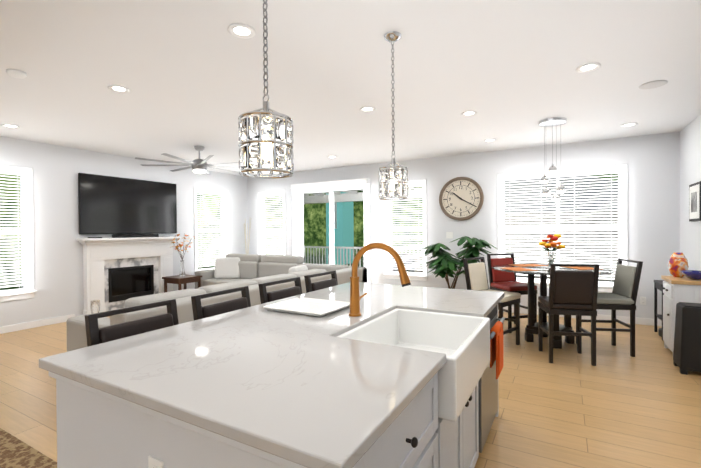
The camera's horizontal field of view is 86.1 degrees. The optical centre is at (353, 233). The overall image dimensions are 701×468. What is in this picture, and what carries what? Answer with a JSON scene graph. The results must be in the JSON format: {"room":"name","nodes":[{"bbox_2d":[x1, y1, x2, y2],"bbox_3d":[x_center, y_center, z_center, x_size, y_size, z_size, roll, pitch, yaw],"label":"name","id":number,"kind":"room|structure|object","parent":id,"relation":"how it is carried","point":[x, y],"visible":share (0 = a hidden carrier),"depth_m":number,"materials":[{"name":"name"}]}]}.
{"room":"open-plan kitchen","nodes":[
{"label":"open-plan kitchen","id":0,"kind":"room"},
{"bbox_2d":[0,136,247,326],"bbox_3d":[-5.131,0.016,4.921,0.160,2.740,10.350,0,1,29],"label":"wall","id":1,"kind":"structure","parent":0,"point":[58,265],"depth_m":5.92,"materials":[{"name":"white paint"}]},
{"bbox_2d":[0,165,36,301],"bbox_3d":[-4.974,-0.009,5.148,0.210,1.895,0.940,0,1,29],"label":"window","id":2,"kind":"structure","parent":1,"relation":"in","point":[26,231],"depth_m":5.40,"materials":[{"name":"white plastic"}]},
{"bbox_2d":[0,314,74,333],"bbox_3d":[-5.967,1.356,3.245,0.013,0.100,6.260,0,1,29],"label":"baseboard","id":3,"kind":"structure","parent":1,"relation":"attached to","point":[62,319],"depth_m":5.52,"materials":[{"name":"white wood"}]},
{"bbox_2d":[78,173,176,233],"bbox_3d":[-3.970,-0.495,6.746,0.076,0.985,1.720,0,1,29],"label":"television","id":4,"kind":"object","parent":1,"relation":"attached to","point":[112,205],"depth_m":6.60,"materials":[{"name":"black"}]},
{"bbox_2d":[194,187,228,272],"bbox_3d":[-3.180,-0.049,8.344,0.210,1.895,0.960,0,1,29],"label":"window","id":5,"kind":"structure","parent":1,"relation":"in","point":[224,232],"depth_m":8.34,"materials":[{"name":"white"}]},
{"bbox_2d":[0,311,700,467],"bbox_3d":[-1.471,1.438,2.884,8.530,0.120,10.350,0,1,29],"label":"floor","id":6,"kind":"structure","parent":0,"point":[617,406],"depth_m":3.03,"materials":[{"name":"brown wood"}]},
{"bbox_2d":[0,428,56,467],"bbox_3d":[-2.526,1.395,1.119,1.640,0.009,2.720,0,1,29],"label":"rug","id":7,"kind":"object","parent":6,"relation":"on","point":[15,452],"visible":1,"depth_m":2.33,"materials":[{"name":"beige carpet"}]},
{"bbox_2d":[90,300,99,313],"bbox_3d":[-4.040,1.206,5.878,0.130,0.330,0.130,0,1,29],"label":"hurricane lantern","id":8,"kind":"object","parent":6,"relation":"on","point":[96,306],"visible":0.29,"depth_m":5.85,"materials":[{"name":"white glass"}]},
{"bbox_2d":[77,237,180,314],"bbox_3d":[-3.899,0.713,6.687,0.250,1.300,1.700,0,1,29],"label":"fireplace","id":9,"kind":"object","parent":6,"relation":"on","point":[118,273],"visible":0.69,"depth_m":6.56,"materials":[{"name":"stone"}]},
{"bbox_2d":[88,234,169,237],"bbox_3d":[-3.916,0.033,6.699,0.122,0.057,1.460,0,1,29],"label":"soundbar","id":10,"kind":"object","parent":9,"relation":"on","point":[131,235],"visible":1,"depth_m":6.62,"materials":[{"name":"black plastic"}]},
{"bbox_2d":[85,299,178,346],"bbox_3d":[-0.890,0.872,1.776,0.503,1.022,0.450,0,1,29],"label":"stool","id":11,"kind":"object","parent":6,"relation":"on","point":[95,334],"visible":0.19,"depth_m":1.81,"materials":[{"name":"black wood"}]},
{"bbox_2d":[162,274,201,292],"bbox_3d":[-3.214,1.075,7.064,0.500,0.560,0.500,0,1,29],"label":"side table","id":12,"kind":"object","parent":6,"relation":"on","point":[179,280],"visible":0.65,"depth_m":6.96,"materials":[{"name":"brown wood"}]},
{"bbox_2d":[172,233,196,275],"bbox_3d":[-3.207,0.391,7.079,0.388,0.804,0.456,0,1,29],"label":"vase","id":13,"kind":"object","parent":12,"relation":"on","point":[182,269],"visible":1,"depth_m":7.03,"materials":[{"name":"clear glass"}]},
{"bbox_2d":[66,254,366,351],"bbox_3d":[-2.234,0.895,5.593,3.370,0.930,4.180,0,1,29],"label":"sofa","id":14,"kind":"object","parent":6,"relation":"on","point":[250,271],"visible":0.33,"depth_m":4.75,"materials":[{"name":"grey fabric"}]},
{"bbox_2d":[191,286,250,319],"bbox_3d":[-0.616,0.866,2.264,0.503,1.022,0.450,0,1,27],"label":"stool","id":15,"kind":"object","parent":6,"relation":"on","point":[210,310],"visible":0.23,"depth_m":2.29,"materials":[{"name":"black wood"}]},
{"bbox_2d":[244,220,250,253],"bbox_3d":[-2.533,0.462,8.933,0.240,1.745,0.240,0,1,29],"label":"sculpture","id":16,"kind":"object","parent":6,"relation":"on","point":[247,248],"visible":0.19,"depth_m":8.95,"materials":[{"name":"white ceramic"}]},
{"bbox_2d":[49,294,504,467],"bbox_3d":[0.016,0.932,2.106,1.360,0.884,2.340,0,1,29],"label":"kitchen island","id":17,"kind":"object","parent":6,"relation":"on","point":[95,430],"depth_m":1.26,"materials":[{"name":"wood"}]},
{"bbox_2d":[39,282,503,467],"bbox_3d":[-0.021,0.471,2.121,1.331,0.035,2.380,0,1,29],"label":"island countertop","id":18,"kind":"structure","parent":17,"relation":"on","point":[283,386],"depth_m":1.26,"materials":[{"name":"white stone"}]},
{"bbox_2d":[263,297,349,316],"bbox_3d":[-0.269,0.441,2.283,0.437,0.024,0.367,0,1,29],"label":"tray","id":19,"kind":"object","parent":18,"relation":"on","point":[312,306],"visible":0.94,"depth_m":2.29,"materials":[{"name":"white ceramic"}]},
{"bbox_2d":[349,243,410,316],"bbox_3d":[0.162,0.249,2.066,0.364,0.406,0.178,0,1,29],"label":"faucet","id":20,"kind":"object","parent":18,"relation":"on","point":[355,297],"visible":1,"depth_m":2.06,"materials":[{"name":"gold metal"}]},
{"bbox_2d":[336,308,489,421],"bbox_3d":[0.329,0.591,1.892,0.565,0.245,0.760,0,1,29],"label":"sink","id":21,"kind":"object","parent":18,"relation":"in","point":[462,342],"visible":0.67,"depth_m":2.05,"materials":[{"name":"white ceramic"}]},
{"bbox_2d":[258,277,301,303],"bbox_3d":[-0.347,0.860,2.744,0.503,1.022,0.450,0,1,29],"label":"stool","id":22,"kind":"object","parent":6,"relation":"on","point":[270,296],"visible":0.21,"depth_m":2.78,"materials":[{"name":"black wood"}]},
{"bbox_2d":[304,270,337,292],"bbox_3d":[-0.082,0.854,3.216,0.503,1.022,0.450,0,1,30],"label":"stool","id":23,"kind":"object","parent":6,"relation":"on","point":[317,285],"visible":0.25,"depth_m":3.25,"materials":[{"name":"black wood"}]},
{"bbox_2d":[420,236,496,288],"bbox_3d":[1.697,0.678,6.189,1.323,1.300,0.762,0,1,29],"label":"plant","id":24,"kind":"object","parent":6,"relation":"on","point":[445,263],"visible":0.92,"depth_m":6.09,"materials":[{"name":"green plant"}]},
{"bbox_2d":[463,257,520,344],"bbox_3d":[1.686,0.820,4.573,0.450,1.042,0.521,-1,1,-41],"label":"chair","id":25,"kind":"object","parent":6,"relation":"on","point":[476,276],"visible":0.48,"depth_m":4.58,"materials":[{"name":"beige fabric"}]},
{"bbox_2d":[487,253,536,332],"bbox_3d":[2.239,0.810,5.318,0.450,1.042,0.521,-1,0,-15],"label":"chair","id":26,"kind":"object","parent":6,"relation":"on","point":[500,280],"visible":0.73,"depth_m":5.42,"materials":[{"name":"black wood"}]},
{"bbox_2d":[492,264,613,348],"bbox_3d":[2.422,0.879,4.643,1.328,0.914,1.328,0,1,29],"label":"dining table","id":27,"kind":"object","parent":6,"relation":"on","point":[531,271],"visible":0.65,"depth_m":4.63,"materials":[{"name":"black wood"}]},
{"bbox_2d":[539,234,564,267],"bbox_3d":[2.479,0.212,4.687,0.297,0.425,0.249,0,1,29],"label":"flower vase","id":28,"kind":"object","parent":27,"relation":"on","point":[552,238],"visible":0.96,"depth_m":4.68,"materials":[{"name":"clear glass"}]},
{"bbox_2d":[538,264,598,365],"bbox_3d":[2.289,0.821,4.031,0.450,1.042,0.521,0,0,12],"label":"chair","id":29,"kind":"object","parent":6,"relation":"on","point":[573,292],"visible":1,"depth_m":3.83,"materials":[{"name":"black wood"}]},
{"bbox_2d":[576,258,642,356],"bbox_3d":[2.909,0.814,4.311,0.521,1.042,0.450,0,0,10],"label":"chair","id":30,"kind":"object","parent":6,"relation":"on","point":[623,295],"visible":0.71,"depth_m":4.12,"materials":[{"name":"black wood"}]},
{"bbox_2d":[654,280,663,339],"bbox_3d":[4.102,0.973,4.801,0.335,0.700,0.480,0,1,29],"label":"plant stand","id":31,"kind":"object","parent":6,"relation":"on","point":[658,284],"visible":0.38,"depth_m":5.04,"materials":[{"name":"black metal"}]},
{"bbox_2d":[658,328,661,336],"bbox_3d":[4.102,1.277,4.805,0.304,0.090,0.304,0,1,29],"label":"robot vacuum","id":32,"kind":"object","parent":6,"relation":"on","point":[660,332],"visible":0.08,"depth_m":4.85,"materials":[{"name":"black plastic"}]},
{"bbox_2d":[661,276,700,351],"bbox_3d":[3.682,0.911,4.130,0.411,0.840,0.490,0,1,29],"label":"kitchen cart","id":33,"kind":"object","parent":6,"relation":"on","point":[676,290],"visible":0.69,"depth_m":4.04,"materials":[{"name":"white wood"}]},
{"bbox_2d":[668,252,688,277],"bbox_3d":[3.685,0.349,4.260,0.184,0.280,0.184,0,1,29],"label":"glass vase","id":34,"kind":"object","parent":33,"relation":"on","point":[677,262],"visible":0.94,"depth_m":4.21,"materials":[{"name":"multicoloured glass"}]},
{"bbox_2d":[680,270,700,279],"bbox_3d":[3.681,0.446,4.028,0.264,0.090,0.264,0,1,29],"label":"glass bowl","id":35,"kind":"object","parent":33,"relation":"on","point":[693,274],"visible":1,"depth_m":4.00,"materials":[{"name":"blue"}]},
{"bbox_2d":[673,302,700,374],"bbox_3d":[3.320,1.012,3.647,0.279,0.652,0.299,0,1,29],"label":"bin","id":36,"kind":"object","parent":6,"relation":"on","point":[687,348],"visible":1,"depth_m":3.57,"materials":[{"name":"black plastic"}]},
{"bbox_2d":[0,0,700,175],"bbox_3d":[-1.491,-1.422,2.860,8.530,0.120,10.350,0,1,29],"label":"ceiling","id":37,"kind":"structure","parent":0,"point":[188,74],"depth_m":3.23,"materials":[{"name":"white paint"}]},
{"bbox_2d":[1,124,19,127],"bbox_3d":[-4.301,-1.353,4.708,0.180,0.010,0.180,0,1,29],"label":"recessed light","id":38,"kind":"object","parent":37,"relation":"in","point":[10,125],"visible":1,"depth_m":4.70,"materials":[{"name":"white"}]},
{"bbox_2d":[6,69,26,78],"bbox_3d":[-2.818,-1.337,3.142,0.130,0.034,0.130,0,1,29],"label":"smoke detector","id":39,"kind":"object","parent":37,"relation":"attached to","point":[15,73],"visible":1,"depth_m":3.11,"materials":[{"name":"white plastic"}]},
{"bbox_2d":[107,85,129,92],"bbox_3d":[-2.196,-1.357,3.515,0.180,0.010,0.180,0,1,29],"label":"recessed light","id":40,"kind":"object","parent":37,"relation":"in","point":[118,88],"visible":0.98,"depth_m":3.51,"materials":[{"name":"white"}]},
{"bbox_2d":[135,146,238,173],"bbox_3d":[-2.426,-1.173,5.950,1.782,0.414,1.763,0,1,29],"label":"ceiling fan","id":41,"kind":"object","parent":37,"relation":"hanging from","point":[199,166],"visible":0.98,"depth_m":5.85,"materials":[{"name":"silver metal"}]},
{"bbox_2d":[228,24,255,38],"bbox_3d":[-0.749,-1.359,2.518,0.180,0.010,0.180,0,1,29],"label":"recessed light","id":42,"kind":"object","parent":37,"relation":"in","point":[244,31],"visible":1,"depth_m":2.51,"materials":[{"name":"white"}]},
{"bbox_2d":[238,0,293,178],"bbox_3d":[-0.340,-0.793,1.447,0.208,1.129,0.208,0,1,29],"label":"pendant light","id":43,"kind":"object","parent":37,"relation":"hanging from","point":[256,153],"visible":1,"depth_m":1.38,"materials":[{"name":"clear glass"}]},
{"bbox_2d":[360,106,375,111],"bbox_3d":[0.158,-1.379,4.154,0.180,0.010,0.180,0,1,29],"label":"recessed light","id":44,"kind":"object","parent":37,"relation":"in","point":[367,109],"visible":0.94,"depth_m":4.15,"materials":[{"name":"white"}]},
{"bbox_2d":[379,31,408,199],"bbox_3d":[0.276,-0.807,2.604,0.208,1.129,0.208,0,1,29],"label":"pendant light","id":45,"kind":"object","parent":37,"relation":"hanging from","point":[393,177],"visible":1,"depth_m":2.54,"materials":[{"name":"silver metal"}]},
{"bbox_2d":[461,111,476,115],"bbox_3d":[1.335,-1.389,4.330,0.180,0.010,0.180,0,1,29],"label":"recessed light","id":46,"kind":"object","parent":37,"relation":"in","point":[468,113],"visible":1,"depth_m":4.33,"materials":[{"name":"white plastic"}]},
{"bbox_2d":[484,139,495,141],"bbox_3d":[2.052,-1.405,5.648,0.180,0.010,0.180,0,1,29],"label":"recessed light","id":47,"kind":"object","parent":37,"relation":"in","point":[489,140],"visible":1,"depth_m":5.65,"materials":[{"name":"white"}]},
{"bbox_2d":[539,117,566,201],"bbox_3d":[2.474,-0.903,4.660,0.310,1.001,0.310,0,1,29],"label":"dining chandelier","id":48,"kind":"object","parent":37,"relation":"hanging from","point":[552,169],"visible":1,"depth_m":4.64,"materials":[{"name":"silver metal"}]},
{"bbox_2d":[576,62,600,72],"bbox_3d":[1.953,-1.383,3.123,0.180,0.010,0.180,0,1,29],"label":"recessed light","id":49,"kind":"object","parent":37,"relation":"in","point":[588,67],"visible":0.98,"depth_m":3.12,"materials":[{"name":"white"}]},
{"bbox_2d":[621,123,637,126],"bbox_3d":[3.568,-1.409,4.854,0.180,0.010,0.180,0,1,29],"label":"recessed light","id":50,"kind":"object","parent":37,"relation":"in","point":[628,124],"visible":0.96,"depth_m":4.84,"materials":[{"name":"white plastic"}]},
{"bbox_2d":[639,80,667,88],"bbox_3d":[2.800,-1.391,3.508,0.216,0.011,0.216,0,1,29],"label":"ceiling vent","id":51,"kind":"object","parent":37,"relation":"in","point":[653,84],"visible":1,"depth_m":3.48,"materials":[{"name":"grey plastic"}]},
{"bbox_2d":[247,132,679,318],"bbox_3d":[1.013,-0.047,7.315,8.210,2.740,0.160,0,1,29],"label":"wall","id":52,"kind":"structure","parent":0,"point":[652,162],"depth_m":6.22,"materials":[{"name":"white paint"}]},
{"bbox_2d":[258,190,285,254],"bbox_3d":[-1.903,-0.062,8.923,0.880,1.895,0.210,0,1,29],"label":"window","id":53,"kind":"structure","parent":52,"relation":"in","point":[262,229],"depth_m":8.93,"materials":[{"name":"white"}]},
{"bbox_2d":[291,178,370,282],"bbox_3d":[-0.500,0.102,8.103,1.970,2.450,0.270,0,1,29],"label":"sliding glass door","id":54,"kind":"structure","parent":52,"relation":"in","point":[298,201],"depth_m":8.12,"materials":[{"name":"white"}]},
{"bbox_2d":[383,180,427,280],"bbox_3d":[1.022,-0.069,7.280,0.910,1.895,0.210,0,1,29],"label":"window","id":55,"kind":"structure","parent":52,"relation":"in","point":[389,228],"depth_m":7.24,"materials":[{"name":"white"}]},
{"bbox_2d":[446,232,452,237],"bbox_3d":[1.743,0.022,6.807,0.118,0.116,0.009,0,1,29],"label":"light switch","id":56,"kind":"object","parent":52,"relation":"attached to","point":[449,234],"visible":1,"depth_m":6.81,"materials":[{"name":"white plastic"}]},
{"bbox_2d":[439,177,483,220],"bbox_3d":[1.912,-0.628,6.683,0.780,0.780,0.045,0,1,29],"label":"wall clock","id":57,"kind":"object","parent":52,"relation":"attached to","point":[461,198],"visible":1,"depth_m":6.67,"materials":[{"name":"beige"}]},
{"bbox_2d":[497,164,626,291],"bbox_3d":[3.276,-0.074,6.015,1.840,1.895,0.210,0,1,29],"label":"window","id":58,"kind":"structure","parent":52,"relation":"in","point":[620,228],"depth_m":5.91,"materials":[{"name":"white plastic"}]},
{"bbox_2d":[498,306,661,326],"bbox_3d":[2.448,1.271,6.422,4.801,0.100,0.017,0,1,29],"label":"baseboard","id":59,"kind":"structure","parent":52,"relation":"attached to","point":[641,321],"depth_m":5.58,"materials":[{"name":"white wood"}]},
{"bbox_2d":[640,297,645,304],"bbox_3d":[4.200,0.967,5.440,0.072,0.116,0.008,0,1,29],"label":"outlet","id":60,"kind":"object","parent":52,"relation":"attached to","point":[642,300],"visible":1,"depth_m":5.44,"materials":[{"name":"white plastic"}]},
{"bbox_2d":[680,114,700,270],"bbox_3d":[2.168,-0.001,0.823,0.160,2.740,10.350,0,1,29],"label":"wall","id":61,"kind":"structure","parent":0,"point":[690,174],"depth_m":4.82,"materials":[{"name":"white paint"}]},
{"bbox_2d":[689,181,700,220],"bbox_3d":[4.140,-0.386,4.540,0.033,0.460,0.450,0,1,29],"label":"framed picture","id":62,"kind":"object","parent":61,"relation":"attached to","point":[694,201],"visible":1,"depth_m":4.50,"materials":[{"name":"black"}]},
{"label":"outside","id":63,"kind":"structure","parent":0,"visible":0},
{"bbox_2d":[0,256,362,289],"bbox_3d":[4.399,1.578,0.318,40.900,0.160,32.900,0,1,29],"label":"railing","id":64,"kind":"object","parent":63,"point":[197,265],"depth_m":17.07,"materials":[{"name":"green"}]},
{"bbox_2d":[0,174,617,280],"bbox_3d":[-0.154,-2.284,7.384,25.743,7.510,22.213,0,1,29],"label":"scenery","id":65,"kind":"structure","parent":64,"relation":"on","point":[349,234],"depth_m":10.92,"materials":[{"name":"teal"}]},
{"bbox_2d":[281,186,422,271],"bbox_3d":[-0.010,0.029,9.834,6.700,2.840,3.190,0,1,29],"label":"porch","id":66,"kind":"object","parent":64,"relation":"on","point":[355,197],"depth_m":11.59,"materials":[{"name":"beige wood"}]},
{"bbox_2d":[0,187,422,276],"bbox_3d":[-5.648,-5.470,6.044,64.000,14.300,33.200,0,1,29],"label":"trees","id":67,"kind":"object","parent":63,"point":[323,229],"depth_m":21.50,"materials":[{"name":"green plant"}]}
]}

